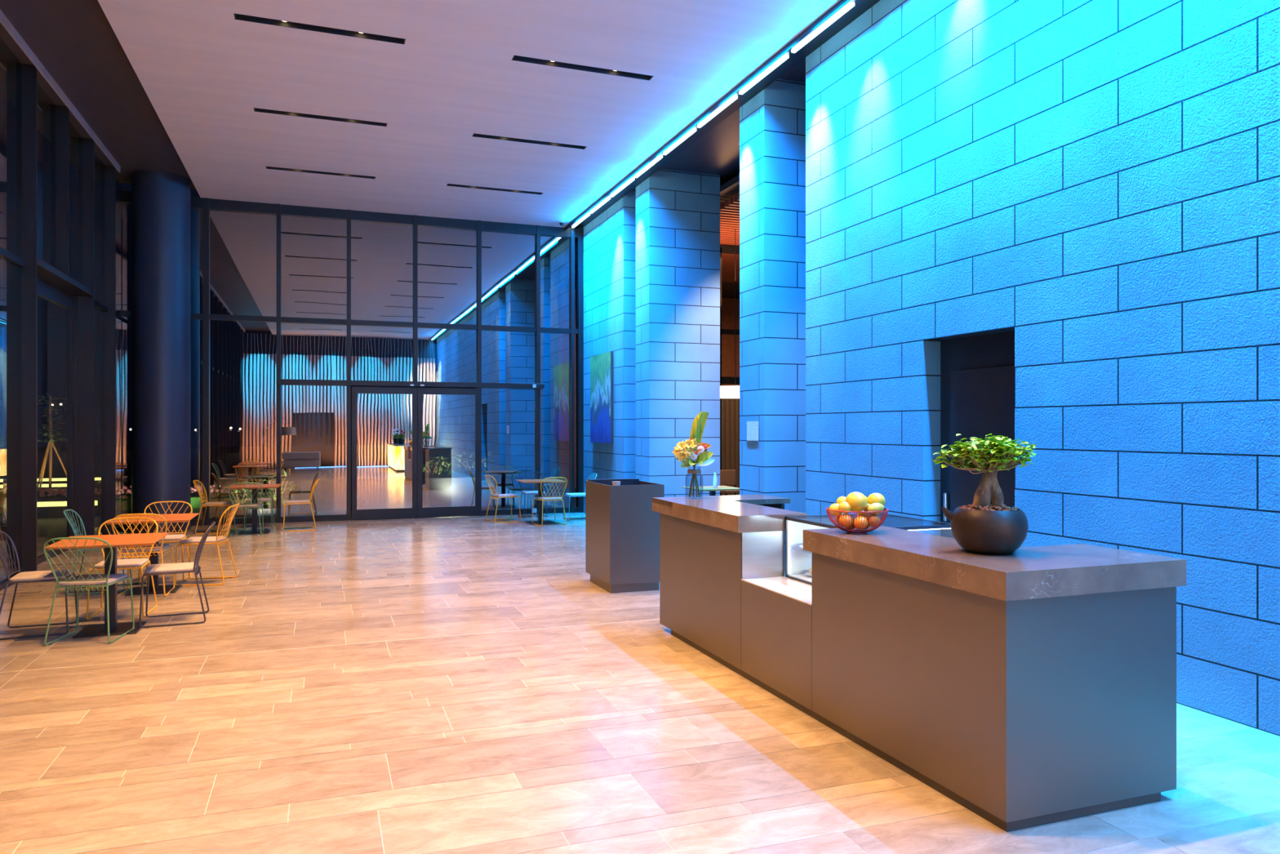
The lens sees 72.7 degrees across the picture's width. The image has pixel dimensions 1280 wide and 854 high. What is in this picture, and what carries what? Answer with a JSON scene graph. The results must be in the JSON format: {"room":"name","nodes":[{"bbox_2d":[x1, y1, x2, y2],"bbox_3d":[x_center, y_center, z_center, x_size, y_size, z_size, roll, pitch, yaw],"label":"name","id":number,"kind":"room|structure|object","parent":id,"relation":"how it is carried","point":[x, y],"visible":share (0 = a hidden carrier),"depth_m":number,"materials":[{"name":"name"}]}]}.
{"room":"lobby","nodes":[
{"label":"lobby","id":0,"kind":"room"},
{"bbox_2d":[0,9,124,591],"bbox_3d":[-4.654,-1.200,3.671,0.390,5.700,22.700,0,0,-20],"label":"window","id":1,"kind":"structure","parent":0,"point":[25,259],"depth_m":10.81,"materials":[{"name":"brown metal"}]},
{"bbox_2d":[3,257,93,578],"bbox_3d":[-7.276,-0.122,10.816,0.310,3.545,2.680,0,0,-20],"label":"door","id":2,"kind":"structure","parent":1,"relation":"attached to","point":[54,286],"depth_m":10.26,"materials":[{"name":"brown metal"}]},
{"bbox_2d":[0,0,195,189],"bbox_3d":[-4.317,-4.100,3.768,1.690,0.100,22.850,0,0,-20],"label":"ceiling","id":3,"kind":"structure","parent":0,"point":[75,41],"depth_m":10.16,"materials":[{"name":"paint"}]},
{"bbox_2d":[120,190,583,528],"bbox_3d":[-4.856,-1.130,15.730,7.920,5.560,0.200,0,0,-20],"label":"glass partition","id":4,"kind":"structure","parent":0,"point":[206,205],"depth_m":15.92,"materials":[{"name":"brown metal"}]},
{"bbox_2d":[351,386,417,519],"bbox_3d":[-4.617,0.450,15.738,1.135,2.380,0.050,0,0,-20],"label":"door","id":5,"kind":"structure","parent":4,"relation":"attached to","point":[401,513],"depth_m":15.71,"materials":[{"name":"brown metal"}]},
{"bbox_2d":[277,378,544,388],"bbox_3d":[-4.075,-0.805,15.931,4.735,0.090,0.120,0,0,-20],"label":"window frame bar","id":6,"kind":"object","parent":4,"relation":"attached to","point":[280,381],"depth_m":15.80,"materials":[{"name":"brown metal"}]},
{"bbox_2d":[417,387,479,517],"bbox_3d":[-3.542,0.450,16.132,1.135,2.380,0.050,0,0,-20],"label":"door","id":7,"kind":"structure","parent":4,"relation":"attached to","point":[454,511],"depth_m":16.08,"materials":[{"name":"brown metal"}]},
{"bbox_2d":[97,0,840,227],"bbox_3d":[-0.530,-3.960,5.131,6.360,0.120,22.800,0,0,-20],"label":"ceiling","id":8,"kind":"structure","parent":0,"point":[204,71],"depth_m":9.92,"materials":[{"name":"white paint"}]},
{"bbox_2d":[233,13,405,44],"bbox_3d":[-3.107,-3.984,8.511,1.568,0.168,0.132,0,0,-20],"label":"light","id":9,"kind":"object","parent":8,"relation":"attached to","point":[237,16],"visible":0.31,"depth_m":8.54,"materials":[{"name":"black metal"}]},
{"bbox_2d":[253,107,386,126],"bbox_3d":[-3.992,-3.984,10.923,1.568,0.168,0.132,0,0,-20],"label":"light","id":10,"kind":"object","parent":8,"relation":"attached to","point":[255,109],"visible":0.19,"depth_m":10.96,"materials":[{"name":"black metal"}]},
{"bbox_2d":[266,166,375,178],"bbox_3d":[-4.860,-3.984,13.289,1.568,0.168,0.132,0,0,-20],"label":"light","id":11,"kind":"object","parent":8,"relation":"attached to","point":[267,167],"visible":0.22,"depth_m":13.33,"materials":[{"name":"black metal"}]},
{"bbox_2d":[446,183,542,194],"bbox_3d":[-2.358,-3.984,14.207,1.568,0.168,0.132,0,0,-20],"label":"light","id":12,"kind":"object","parent":8,"relation":"attached to","point":[448,184],"visible":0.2,"depth_m":14.25,"materials":[{"name":"black metal"}]},
{"bbox_2d":[471,133,586,149],"bbox_3d":[-1.490,-3.984,11.841,1.568,0.168,0.132,0,0,-20],"label":"light","id":13,"kind":"object","parent":8,"relation":"attached to","point":[474,135],"visible":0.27,"depth_m":11.88,"materials":[{"name":"black metal"}]},
{"bbox_2d":[511,55,653,80],"bbox_3d":[-0.605,-3.984,9.429,1.568,0.168,0.132,0,0,-20],"label":"light","id":14,"kind":"object","parent":8,"relation":"attached to","point":[517,58],"visible":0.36,"depth_m":9.47,"materials":[{"name":"black metal"}]},
{"bbox_2d":[564,0,850,230],"bbox_3d":[2.450,-3.960,6.278,0.025,0.220,22.700,0,0,-20],"label":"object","id":15,"kind":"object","parent":8,"relation":"attached to","point":[841,3],"depth_m":10.08,"materials":[{"name":"white metal"}]},
{"bbox_2d":[583,189,635,512],"bbox_3d":[-0.163,-1.210,16.206,1.220,5.720,2.660,0,0,-20],"label":"wall","id":16,"kind":"structure","parent":0,"point":[609,238],"depth_m":15.13,"materials":[{"name":"stone"}]},
{"bbox_2d":[590,351,613,443],"bbox_3d":[-0.700,-0.540,15.817,0.053,1.620,1.220,0,0,-20],"label":"painting","id":17,"kind":"object","parent":16,"relation":"attached to","point":[602,365],"visible":1,"depth_m":15.70,"materials":[{"name":"paint"}]},
{"bbox_2d":[0,512,1279,853],"bbox_3d":[-0.243,1.651,5.162,10.100,0.001,23.999,0,0,-20],"label":"floor","id":18,"kind":"structure","parent":0,"point":[458,684],"depth_m":4.70,"materials":[{"name":"wood"}]},
{"bbox_2d":[0,530,76,639],"bbox_3d":[-4.916,1.236,7.045,0.559,0.828,0.480,0,0,-24],"label":"wire chair","id":19,"kind":"object","parent":18,"relation":"on","point":[38,575],"visible":0.95,"depth_m":6.97,"materials":[{"name":"black metal"}]},
{"bbox_2d":[9,568,72,582],"bbox_3d":[-4.861,1.196,7.070,0.376,0.027,0.372,0,0,-24],"label":"cushion","id":20,"kind":"object","parent":19,"relation":"on","point":[38,575],"depth_m":6.96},
{"bbox_2d":[43,537,134,645],"bbox_3d":[-4.309,1.236,6.815,0.480,0.828,0.559,0,0,-9],"label":"wire chair","id":21,"kind":"object","parent":18,"relation":"on","point":[107,580],"visible":1,"depth_m":6.68,"materials":[{"name":"green metal"}]},
{"bbox_2d":[58,573,127,586],"bbox_3d":[-4.318,1.196,6.875,0.372,0.027,0.376,0,0,-9],"label":"cushion","id":22,"kind":"object","parent":21,"relation":"on","point":[90,581],"depth_m":6.74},
{"bbox_2d":[62,509,132,595],"bbox_3d":[-5.528,1.236,8.856,0.559,0.828,0.480,0,0,-22],"label":"wire chair","id":23,"kind":"object","parent":18,"relation":"on","point":[72,525],"visible":0.53,"depth_m":8.76,"materials":[{"name":"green metal"}]},
{"bbox_2d":[80,546,122,549],"bbox_3d":[-5.472,1.196,8.879,0.376,0.027,0.372,0,0,-22],"label":"cushion","id":24,"kind":"object","parent":23,"relation":"on","point":[118,548],"depth_m":8.70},
{"bbox_2d":[45,532,168,638],"bbox_3d":[-4.322,1.280,7.106,0.740,0.740,0.740,0,0,-20],"label":"cafe table","id":25,"kind":"object","parent":18,"relation":"on","point":[143,539],"visible":0.97,"depth_m":7.07,"materials":[{"name":"orange wood"}]},
{"bbox_2d":[86,516,158,620],"bbox_3d":[-4.607,1.236,7.756,0.480,0.828,0.559,0,0,-18],"label":"wire chair","id":26,"kind":"object","parent":18,"relation":"on","point":[132,563],"visible":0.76,"depth_m":7.82,"materials":[{"name":"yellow metal"}]},
{"bbox_2d":[92,558,149,568],"bbox_3d":[-4.589,1.196,7.699,0.372,0.027,0.376,0,0,-18],"label":"cushion","id":27,"kind":"object","parent":26,"relation":"on","point":[132,563],"depth_m":7.60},
{"bbox_2d":[111,513,174,596],"bbox_3d":[-4.914,1.236,8.626,0.480,0.828,0.559,0,0,-17],"label":"wire chair","id":28,"kind":"object","parent":18,"relation":"on","point":[160,547],"visible":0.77,"depth_m":8.51,"materials":[{"name":"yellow metal"}]},
{"bbox_2d":[121,543,169,552],"bbox_3d":[-4.932,1.196,8.684,0.372,0.027,0.376,0,0,-17],"label":"cushion","id":29,"kind":"object","parent":28,"relation":"on","point":[159,547],"depth_m":8.54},
{"bbox_2d":[104,512,199,595],"bbox_3d":[-4.938,1.280,8.840,0.740,0.740,0.740,0,0,-20],"label":"cafe table","id":30,"kind":"object","parent":18,"relation":"on","point":[172,517],"visible":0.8,"depth_m":8.80,"materials":[{"name":"wood"}]},
{"bbox_2d":[131,169,191,533],"bbox_3d":[-7.742,-1.200,14.074,0.840,5.700,0.840,0,0,-20],"label":"column","id":31,"kind":"structure","parent":18,"relation":"on","point":[161,201],"depth_m":13.73,"materials":[{"name":"paint"}]},
{"bbox_2d":[137,501,192,582],"bbox_3d":[-5.208,1.236,9.549,0.480,0.828,0.559,0,0,-20],"label":"wire chair","id":32,"kind":"object","parent":18,"relation":"on","point":[177,537],"visible":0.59,"depth_m":9.65,"materials":[{"name":"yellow metal"}]},
{"bbox_2d":[159,533,185,541],"bbox_3d":[-5.187,1.196,9.492,0.372,0.027,0.376,0,0,-20],"label":"cushion","id":33,"kind":"object","parent":32,"relation":"on","point":[177,537],"depth_m":9.40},
{"bbox_2d":[138,521,215,627],"bbox_3d":[-3.961,1.236,7.481,0.559,0.828,0.480,0,0,-23],"label":"wire chair","id":34,"kind":"object","parent":18,"relation":"on","point":[181,567],"visible":1,"depth_m":7.36,"materials":[{"name":"black metal"}]},
{"bbox_2d":[144,562,196,573],"bbox_3d":[-4.016,1.196,7.457,0.376,0.027,0.372,0,0,-23],"label":"cushion","id":35,"kind":"object","parent":34,"relation":"on","point":[181,567],"depth_m":7.35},
{"bbox_2d":[174,503,239,586],"bbox_3d":[-4.620,1.236,9.332,0.559,0.828,0.480,0,0,-9],"label":"wire chair","id":36,"kind":"object","parent":18,"relation":"on","point":[216,540],"visible":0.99,"depth_m":9.26,"materials":[{"name":"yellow metal"}]},
{"bbox_2d":[179,536,226,543],"bbox_3d":[-4.679,1.196,9.323,0.376,0.027,0.372,0,0,-9],"label":"cushion","id":37,"kind":"object","parent":36,"relation":"on","point":[196,540],"depth_m":9.19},
{"bbox_2d":[192,480,234,533],"bbox_3d":[-6.766,1.236,13.797,0.559,0.828,0.480,0,0,-15],"label":"wire chair","id":38,"kind":"object","parent":18,"relation":"on","point":[221,503],"visible":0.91,"depth_m":13.68,"materials":[{"name":"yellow metal"}]},
{"bbox_2d":[203,501,231,505],"bbox_3d":[-6.707,1.196,13.813,0.376,0.027,0.372,0,0,-15],"label":"cushion","id":39,"kind":"object","parent":38,"relation":"on","point":[222,503],"depth_m":13.68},
{"bbox_2d":[227,482,263,537],"bbox_3d":[-6.063,1.236,13.414,0.480,0.828,0.559,0,0,-18],"label":"wire chair","id":40,"kind":"object","parent":18,"relation":"on","point":[251,505],"visible":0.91,"depth_m":13.29,"materials":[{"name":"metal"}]},
{"bbox_2d":[235,503,261,507],"bbox_3d":[-6.082,1.196,13.471,0.372,0.027,0.376,0,0,-18],"label":"cushion","id":41,"kind":"object","parent":40,"relation":"on","point":[250,505],"depth_m":13.32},
{"bbox_2d":[226,484,280,534],"bbox_3d":[-6.087,1.280,13.744,0.740,0.740,0.740,0,0,-20],"label":"cafe table","id":42,"kind":"object","parent":18,"relation":"on","point":[255,531],"visible":0.97,"depth_m":13.70,"materials":[{"name":"wood"}]},
{"bbox_2d":[243,475,275,528],"bbox_3d":[-6.387,1.236,14.592,0.480,0.828,0.559,0,0,-20],"label":"wire chair","id":43,"kind":"object","parent":18,"relation":"on","point":[262,500],"visible":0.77,"depth_m":14.65,"materials":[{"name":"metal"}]},
{"bbox_2d":[246,497,271,501],"bbox_3d":[-6.367,1.196,14.534,0.372,0.027,0.376,0,0,-20],"label":"cushion","id":44,"kind":"object","parent":43,"relation":"on","point":[261,499],"depth_m":14.46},
{"bbox_2d":[283,478,319,531],"bbox_3d":[-5.510,1.236,14.170,0.559,0.828,0.480,0,0,-21],"label":"wire chair","id":45,"kind":"object","parent":18,"relation":"on","point":[297,501],"visible":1,"depth_m":14.04,"materials":[{"name":"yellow metal"}]},
{"bbox_2d":[284,499,309,503],"bbox_3d":[-5.566,1.196,14.148,0.376,0.027,0.372,0,0,-21],"label":"cushion","id":46,"kind":"object","parent":45,"relation":"on","point":[298,501],"depth_m":14.01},
{"bbox_2d":[484,474,520,522],"bbox_3d":[-2.455,1.236,15.432,0.559,0.828,0.480,0,0,-30],"label":"wire chair","id":47,"kind":"object","parent":18,"relation":"on","point":[498,495],"visible":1,"depth_m":15.36,"materials":[{"name":"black metal"}]},
{"bbox_2d":[491,493,518,497],"bbox_3d":[-2.402,1.196,15.463,0.376,0.027,0.372,0,0,-30],"label":"cushion","id":48,"kind":"object","parent":47,"relation":"on","point":[493,495],"depth_m":15.34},
{"bbox_2d":[518,471,547,517],"bbox_3d":[-2.004,1.236,16.264,0.480,0.828,0.559,0,0,-18],"label":"wire chair","id":49,"kind":"object","parent":18,"relation":"on","point":[527,491],"visible":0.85,"depth_m":16.33,"materials":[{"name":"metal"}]},
{"bbox_2d":[522,490,544,493],"bbox_3d":[-1.985,1.196,16.206,0.372,0.027,0.376,0,0,-18],"label":"cushion","id":50,"kind":"object","parent":49,"relation":"on","point":[526,491],"depth_m":16.13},
{"bbox_2d":[515,478,566,524],"bbox_3d":[-1.728,1.280,15.131,0.740,0.740,0.740,0,0,-20],"label":"cafe table","id":51,"kind":"object","parent":18,"relation":"on","point":[525,481],"visible":0.94,"depth_m":15.09,"materials":[{"name":"wood"}]},
{"bbox_2d":[532,476,567,526],"bbox_3d":[-1.541,1.236,14.839,0.480,0.828,0.559,0,0,-28],"label":"wire chair","id":52,"kind":"object","parent":18,"relation":"on","point":[542,498],"visible":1,"depth_m":14.73,"materials":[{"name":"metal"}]},
{"bbox_2d":[534,496,561,499],"bbox_3d":[-1.569,1.196,14.893,0.372,0.027,0.376,0,0,-28],"label":"cushion","id":53,"kind":"object","parent":52,"relation":"on","point":[538,497],"depth_m":14.78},
{"bbox_2d":[563,473,596,520],"bbox_3d":[-1.070,1.236,15.744,0.559,0.828,0.480,0,0,-18],"label":"wire chair","id":54,"kind":"object","parent":18,"relation":"on","point":[583,494],"visible":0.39,"depth_m":15.60,"materials":[{"name":"black metal"}]},
{"bbox_2d":[565,492,585,495],"bbox_3d":[-1.128,1.196,15.725,0.376,0.027,0.372,0,0,-18],"label":"cushion","id":55,"kind":"object","parent":54,"relation":"on","point":[583,493],"depth_m":15.58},
{"bbox_2d":[585,478,664,593],"bbox_3d":[-0.172,1.103,9.165,0.580,1.095,0.854,0,0,-20],"label":"stand","id":56,"kind":"object","parent":18,"relation":"on","point":[622,527],"visible":0.93,"depth_m":8.79,"materials":[{"name":"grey metal"}]},
{"bbox_2d":[680,485,739,495],"bbox_3d":[1.108,1.280,13.295,0.740,0.740,0.740,0,0,-20],"label":"cafe table","id":57,"kind":"object","parent":18,"relation":"on","point":[712,491],"visible":0.48,"depth_m":13.25,"materials":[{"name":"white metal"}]},
{"bbox_2d":[712,471,717,488],"bbox_3d":[1.142,0.790,13.201,0.070,0.240,0.070,0,0,-20],"label":"bud vase","id":58,"kind":"object","parent":57,"relation":"on","point":[715,479],"visible":1,"depth_m":13.18,"materials":[{"name":"white ceramic"}]},
{"bbox_2d":[652,493,1186,831],"bbox_3d":[1.298,1.115,5.569,1.107,1.070,4.018,0,0,-20],"label":"reception desk","id":59,"kind":"object","parent":18,"relation":"on","point":[1027,686],"depth_m":3.85,"materials":[{"name":"laminate"}]},
{"bbox_2d":[685,466,702,498],"bbox_3d":[0.449,0.449,7.195,0.148,0.262,0.148,0,0,-20],"label":"flower vase","id":60,"kind":"object","parent":59,"relation":"on","point":[689,471],"visible":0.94,"depth_m":7.17,"materials":[{"name":"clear glass"}]},
{"bbox_2d":[671,411,715,497],"bbox_3d":[0.439,0.215,7.154,0.358,0.704,0.178,0,0,3],"label":"flower bouquet","id":61,"kind":"object","parent":60,"relation":"in","point":[693,447],"visible":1,"depth_m":7.15,"materials":[{"name":"yellow plant"}]},
{"bbox_2d":[741,576,811,604],"bbox_3d":[0.968,1.002,5.396,0.315,0.007,0.879,0,0,-20],"label":"display shelf","id":62,"kind":"object","parent":59,"relation":"attached to","point":[787,588],"depth_m":5.48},
{"bbox_2d":[826,506,888,533],"bbox_3d":[1.205,0.513,4.831,0.339,0.130,0.339,0,0,-20],"label":"fruit bowl","id":63,"kind":"object","parent":59,"relation":"on","point":[842,528],"visible":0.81,"depth_m":4.75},
{"bbox_2d":[828,502,841,515],"bbox_3d":[1.087,0.448,4.825,0.076,0.076,0.075,0,0,-20],"label":"apple","id":64,"kind":"object","parent":63,"relation":"in","point":[834,506],"visible":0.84,"depth_m":4.80,"materials":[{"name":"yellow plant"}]},
{"bbox_2d":[838,501,851,513],"bbox_3d":[1.127,0.434,4.780,0.072,0.071,0.070,0,0,-20],"label":"apple","id":65,"kind":"object","parent":63,"relation":"in","point":[843,506],"visible":0.93,"depth_m":4.75,"materials":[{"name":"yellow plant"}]},
{"bbox_2d":[839,513,853,527],"bbox_3d":[1.130,0.508,4.776,0.075,0.074,0.075,0,0,-20],"label":"orange","id":66,"kind":"object","parent":63,"relation":"in","point":[850,519],"visible":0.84,"depth_m":4.75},
{"bbox_2d":[844,491,867,511],"bbox_3d":[1.193,0.407,4.796,0.119,0.112,0.118,0,0,-20],"label":"grapefruit","id":67,"kind":"object","parent":63,"relation":"in","point":[858,501],"visible":0.83,"depth_m":4.75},
{"bbox_2d":[853,515,867,529],"bbox_3d":[1.205,0.518,4.753,0.075,0.073,0.075,0,0,-20],"label":"orange","id":68,"kind":"object","parent":63,"relation":"in","point":[860,523],"visible":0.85,"depth_m":4.73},
{"bbox_2d":[866,514,879,526],"bbox_3d":[1.283,0.504,4.781,0.076,0.076,0.075,0,0,-20],"label":"orange","id":69,"kind":"object","parent":63,"relation":"in","point":[873,515],"visible":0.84,"depth_m":4.75,"materials":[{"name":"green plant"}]},
{"bbox_2d":[866,493,885,505],"bbox_3d":[1.320,0.408,4.861,0.100,0.093,0.099,0,0,-20],"label":"grapefruit","id":70,"kind":"object","parent":63,"relation":"in","point":[873,498],"visible":0.58,"depth_m":4.83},
{"bbox_2d":[867,502,886,514],"bbox_3d":[1.303,0.443,4.778,0.117,0.065,0.064,0,0,-20],"label":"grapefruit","id":71,"kind":"object","parent":63,"relation":"in","point":[875,506],"visible":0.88,"depth_m":4.75,"materials":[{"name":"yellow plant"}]},
{"bbox_2d":[785,512,954,584],"bbox_3d":[1.467,0.796,5.611,0.760,0.403,0.785,0,0,-20],"label":"display case","id":72,"kind":"object","parent":59,"relation":"on","point":[797,560],"visible":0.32,"depth_m":5.83,"materials":[{"name":"clear glass"}]},
{"bbox_2d":[789,546,811,553],"bbox_3d":[1.467,0.802,5.611,0.720,0.006,0.745,0,0,-20],"label":"glass shelf","id":73,"kind":"object","parent":72,"relation":"attached to","point":[791,548],"depth_m":5.79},
{"bbox_2d":[931,433,1035,554],"bbox_3d":[1.631,0.302,4.085,0.447,0.555,0.385,0,0,-30],"label":"bonsai plant","id":74,"kind":"object","parent":59,"relation":"on","point":[980,526],"visible":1,"depth_m":3.99,"materials":[{"name":"green plant"}]},
{"bbox_2d":[548,174,739,298],"bbox_3d":[3.378,-3.850,19.881,7.960,0.100,13.000,0,0,-20],"label":"ceiling","id":75,"kind":"structure","parent":0,"point":[731,188],"depth_m":22.90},
{"bbox_2d":[558,268,739,488],"bbox_3d":[1.495,-1.350,25.101,7.900,6.000,0.100,0,0,-20],"label":"wall","id":76,"kind":"structure","parent":0,"point":[727,304],"depth_m":23.77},
{"bbox_2d":[635,168,719,497],"bbox_3d":[0.609,-1.210,14.102,1.220,5.720,0.626,0,0,-20],"label":"column","id":77,"kind":"structure","parent":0,"point":[677,213],"depth_m":13.81,"materials":[{"name":"stone"}]},
{"bbox_2d":[720,191,739,282],"bbox_3d":[3.092,-3.670,17.991,5.800,0.120,7.250,0,0,-20],"label":"ceiling slats","id":78,"kind":"structure","parent":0,"point":[729,209],"depth_m":16.22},
{"bbox_2d":[720,228,739,398],"bbox_3d":[1.727,-2.080,15.759,0.840,3.060,0.840,0,0,-20],"label":"drum pendant","id":79,"kind":"object","parent":78,"relation":"hanging from","point":[726,391],"visible":0.41,"depth_m":15.43,"materials":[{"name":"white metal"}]},
{"bbox_2d":[720,244,739,495],"bbox_3d":[3.193,-0.970,17.714,5.800,5.240,0.060,0,0,-20],"label":"wall","id":80,"kind":"structure","parent":0,"point":[723,249],"depth_m":17.10,"materials":[{"name":"black metal"}]},
{"bbox_2d":[739,79,805,568],"bbox_3d":[1.706,-1.210,10.505,0.800,5.720,0.628,0,0,-20],"label":"column","id":81,"kind":"structure","parent":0,"point":[772,123],"depth_m":10.20,"materials":[{"name":"stone"}]},
{"bbox_2d":[746,421,758,440],"bbox_3d":[1.338,0.035,10.336,0.006,0.230,0.285,0,0,-20],"label":"notice","id":82,"kind":"object","parent":81,"relation":"attached to","point":[752,426],"visible":1,"depth_m":10.33,"materials":[{"name":"paper"}]},
{"bbox_2d":[805,0,1279,736],"bbox_3d":[4.507,-1.210,2.581,0.600,5.720,14.342,0,0,-20],"label":"wall","id":83,"kind":"structure","parent":0,"point":[1096,183],"depth_m":5.86,"materials":[{"name":"stone"}]},
{"bbox_2d":[589,196,610,213],"bbox_3d":[-0.705,-3.910,15.283,0.045,0.030,1.080,0,0,-20],"label":"led light bar","id":84,"kind":"object","parent":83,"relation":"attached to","point":[606,200],"visible":1,"depth_m":15.21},
{"bbox_2d":[610,177,634,196],"bbox_3d":[-0.292,-3.910,14.156,0.045,0.030,1.080,0,0,-20],"label":"led light bar","id":85,"kind":"object","parent":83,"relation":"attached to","point":[631,180],"visible":1,"depth_m":14.08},
{"bbox_2d":[634,155,662,177],"bbox_3d":[0.122,-3.910,13.029,0.045,0.030,1.080,0,0,-20],"label":"led light bar","id":86,"kind":"object","parent":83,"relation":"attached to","point":[660,157],"visible":1,"depth_m":12.98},
{"bbox_2d":[662,128,696,155],"bbox_3d":[0.535,-3.910,11.903,0.045,0.030,1.080,0,0,-20],"label":"led light bar","id":87,"kind":"object","parent":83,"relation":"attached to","point":[694,130],"visible":1,"depth_m":11.83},
{"bbox_2d":[697,95,737,128],"bbox_3d":[0.948,-3.910,10.776,0.045,0.030,1.080,0,0,-20],"label":"led light bar","id":88,"kind":"object","parent":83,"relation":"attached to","point":[734,98],"visible":1,"depth_m":10.71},
{"bbox_2d":[633,57,805,189],"bbox_3d":[3.732,-4.110,6.775,2.725,0.080,22.750,0,0,-20],"label":"ceiling","id":89,"kind":"structure","parent":83,"relation":"attached to","point":[717,152],"depth_m":12.80,"materials":[{"name":"paint"}]},
{"bbox_2d":[570,0,879,227],"bbox_3d":[2.623,-3.929,6.342,0.345,0.008,22.700,0,0,-20],"label":"trim","id":90,"kind":"structure","parent":83,"relation":"attached to","point":[860,6],"depth_m":10.21,"materials":[{"name":"brown metal"}]},
{"bbox_2d":[738,54,788,94],"bbox_3d":[1.362,-3.910,9.650,0.045,0.030,1.080,0,0,-20],"label":"led light bar","id":91,"kind":"object","parent":83,"relation":"attached to","point":[784,57],"visible":1,"depth_m":9.59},
{"bbox_2d":[791,1,854,53],"bbox_3d":[1.775,-3.910,8.523,0.045,0.030,1.080,0,0,-20],"label":"led light bar","id":92,"kind":"object","parent":83,"relation":"attached to","point":[851,5],"visible":1,"depth_m":8.46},
{"bbox_2d":[940,330,1014,537],"bbox_3d":[2.769,0.451,6.989,0.085,2.399,1.041,0,0,-20],"label":"door","id":93,"kind":"structure","parent":83,"relation":"in","point":[977,372],"depth_m":7.08,"materials":[{"name":"paint"}]},
{"bbox_3d":[3.986,1.675,19.038,7.400,0.049,15.000,0,0,-20],"label":"floor","id":94,"kind":"structure","parent":0,"visible":0},
{"bbox_2d":[720,469,739,495],"bbox_3d":[1.719,1.225,16.507,0.400,0.850,0.410,0,0,-20],"label":"dining chair","id":95,"kind":"object","parent":94,"relation":"on","point":[727,477],"visible":0.41,"depth_m":16.67,"materials":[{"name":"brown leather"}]},
{"bbox_2d":[721,398,739,495],"bbox_3d":[1.756,0.450,20.457,3.110,2.400,0.120,0,0,-20],"label":"curtain","id":96,"kind":"object","parent":94,"relation":"on","point":[731,461],"visible":0.06,"depth_m":20.57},
{"label":"outside","id":97,"kind":"structure","parent":0,"visible":0},
{"bbox_2d":[0,444,575,569],"bbox_3d":[-26.139,1.740,27.691,110.000,0.060,110.000,0,0,-20],"label":"ground","id":98,"kind":"structure","parent":97,"point":[300,461],"depth_m":41.26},
{"bbox_2d":[36,497,66,518],"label":"planter","id":99,"kind":"object","parent":98,"relation":"on","point":[47,508],"depth_m":16.56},
{"bbox_2d":[36,393,66,490],"bbox_3d":[-16.100,0.376,23.872,0.981,2.684,0.988,0,0,-44],"label":"tree","id":100,"kind":"object","parent":98,"relation":"on","point":[51,443],"visible":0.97,"depth_m":23.78,"materials":[{"name":"green plant"}]},
{"bbox_2d":[36,476,66,482],"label":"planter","id":101,"kind":"object","parent":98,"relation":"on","point":[64,478],"depth_m":27.62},
{"bbox_2d":[36,481,66,488],"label":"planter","id":102,"kind":"object","parent":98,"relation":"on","point":[55,485],"depth_m":24.54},
{"bbox_2d":[59,403,62,452],"bbox_3d":[-41.269,-0.028,62.000,0.132,3.475,0.132,0,0,2],"label":"street lamp","id":103,"kind":"object","parent":98,"relation":"on","point":[60,404],"visible":1,"depth_m":61.97,"materials":[{"name":"black metal"}]},
{"bbox_2d":[94,497,105,516],"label":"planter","id":104,"kind":"object","parent":98,"relation":"on","point":[97,500],"depth_m":16.87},
{"bbox_2d":[0,485,297,514],"bbox_3d":[-12.165,1.590,19.290,8.450,0.240,3.400,0,0,-20],"label":"lawn","id":105,"kind":"structure","parent":98,"relation":"on","point":[123,501],"depth_m":18.84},
{"bbox_2d":[39,483,252,497],"bbox_3d":[-10.561,1.352,18.916,4.231,0.224,0.476,0,0,-20],"label":"flower bed","id":106,"kind":"object","parent":105,"relation":"on","point":[63,492],"visible":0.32,"depth_m":18.61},
{"bbox_2d":[219,504,297,518],"bbox_3d":[-7.412,1.620,16.933,1.350,0.180,0.600,0,0,-20],"label":"planter box","id":107,"kind":"object","parent":98,"relation":"on","point":[291,509],"visible":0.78,"depth_m":16.71,"materials":[{"name":"black metal"}]},
{"bbox_2d":[218,483,262,507],"bbox_3d":[-7.711,1.308,16.787,0.612,0.487,0.674,0,0,31],"label":"leafy bush","id":108,"kind":"object","parent":107,"relation":"on","point":[226,486],"visible":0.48,"depth_m":16.73,"materials":[{"name":"green plant"}]},
{"bbox_2d":[257,470,296,505],"bbox_3d":[-7.146,1.178,17.085,0.698,0.724,0.679,0,0,26],"label":"leafy bush","id":109,"kind":"object","parent":107,"relation":"on","point":[285,473],"visible":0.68,"depth_m":17.10,"materials":[{"name":"green plant"}]},
{"bbox_2d":[299,473,523,512],"bbox_3d":[-4.882,1.380,18.820,4.600,0.660,0.900,0,0,-20],"label":"floor","id":110,"kind":"structure","parent":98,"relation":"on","point":[329,495],"depth_m":18.32,"materials":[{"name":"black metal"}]},
{"bbox_2d":[315,470,346,478],"bbox_3d":[-6.433,1.111,18.272,0.957,0.487,0.588,0,0,-20],"label":"leafy bush","id":111,"kind":"object","parent":110,"relation":"in","point":[330,472],"visible":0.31,"depth_m":18.25,"materials":[{"name":"green plant"}]},
{"bbox_2d":[411,455,453,477],"bbox_3d":[-4.493,0.816,18.809,0.966,0.508,0.610,0,0,-20],"label":"leafy bush","id":112,"kind":"object","parent":110,"relation":"on","point":[442,463],"visible":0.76,"depth_m":18.79,"materials":[{"name":"green plant"}]},
{"bbox_2d":[448,450,497,474],"bbox_3d":[-3.698,0.773,19.295,1.045,0.524,0.714,0,0,-20],"label":"leafy bush","id":113,"kind":"object","parent":110,"relation":"on","point":[460,460],"visible":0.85,"depth_m":19.29,"materials":[{"name":"green plant"}]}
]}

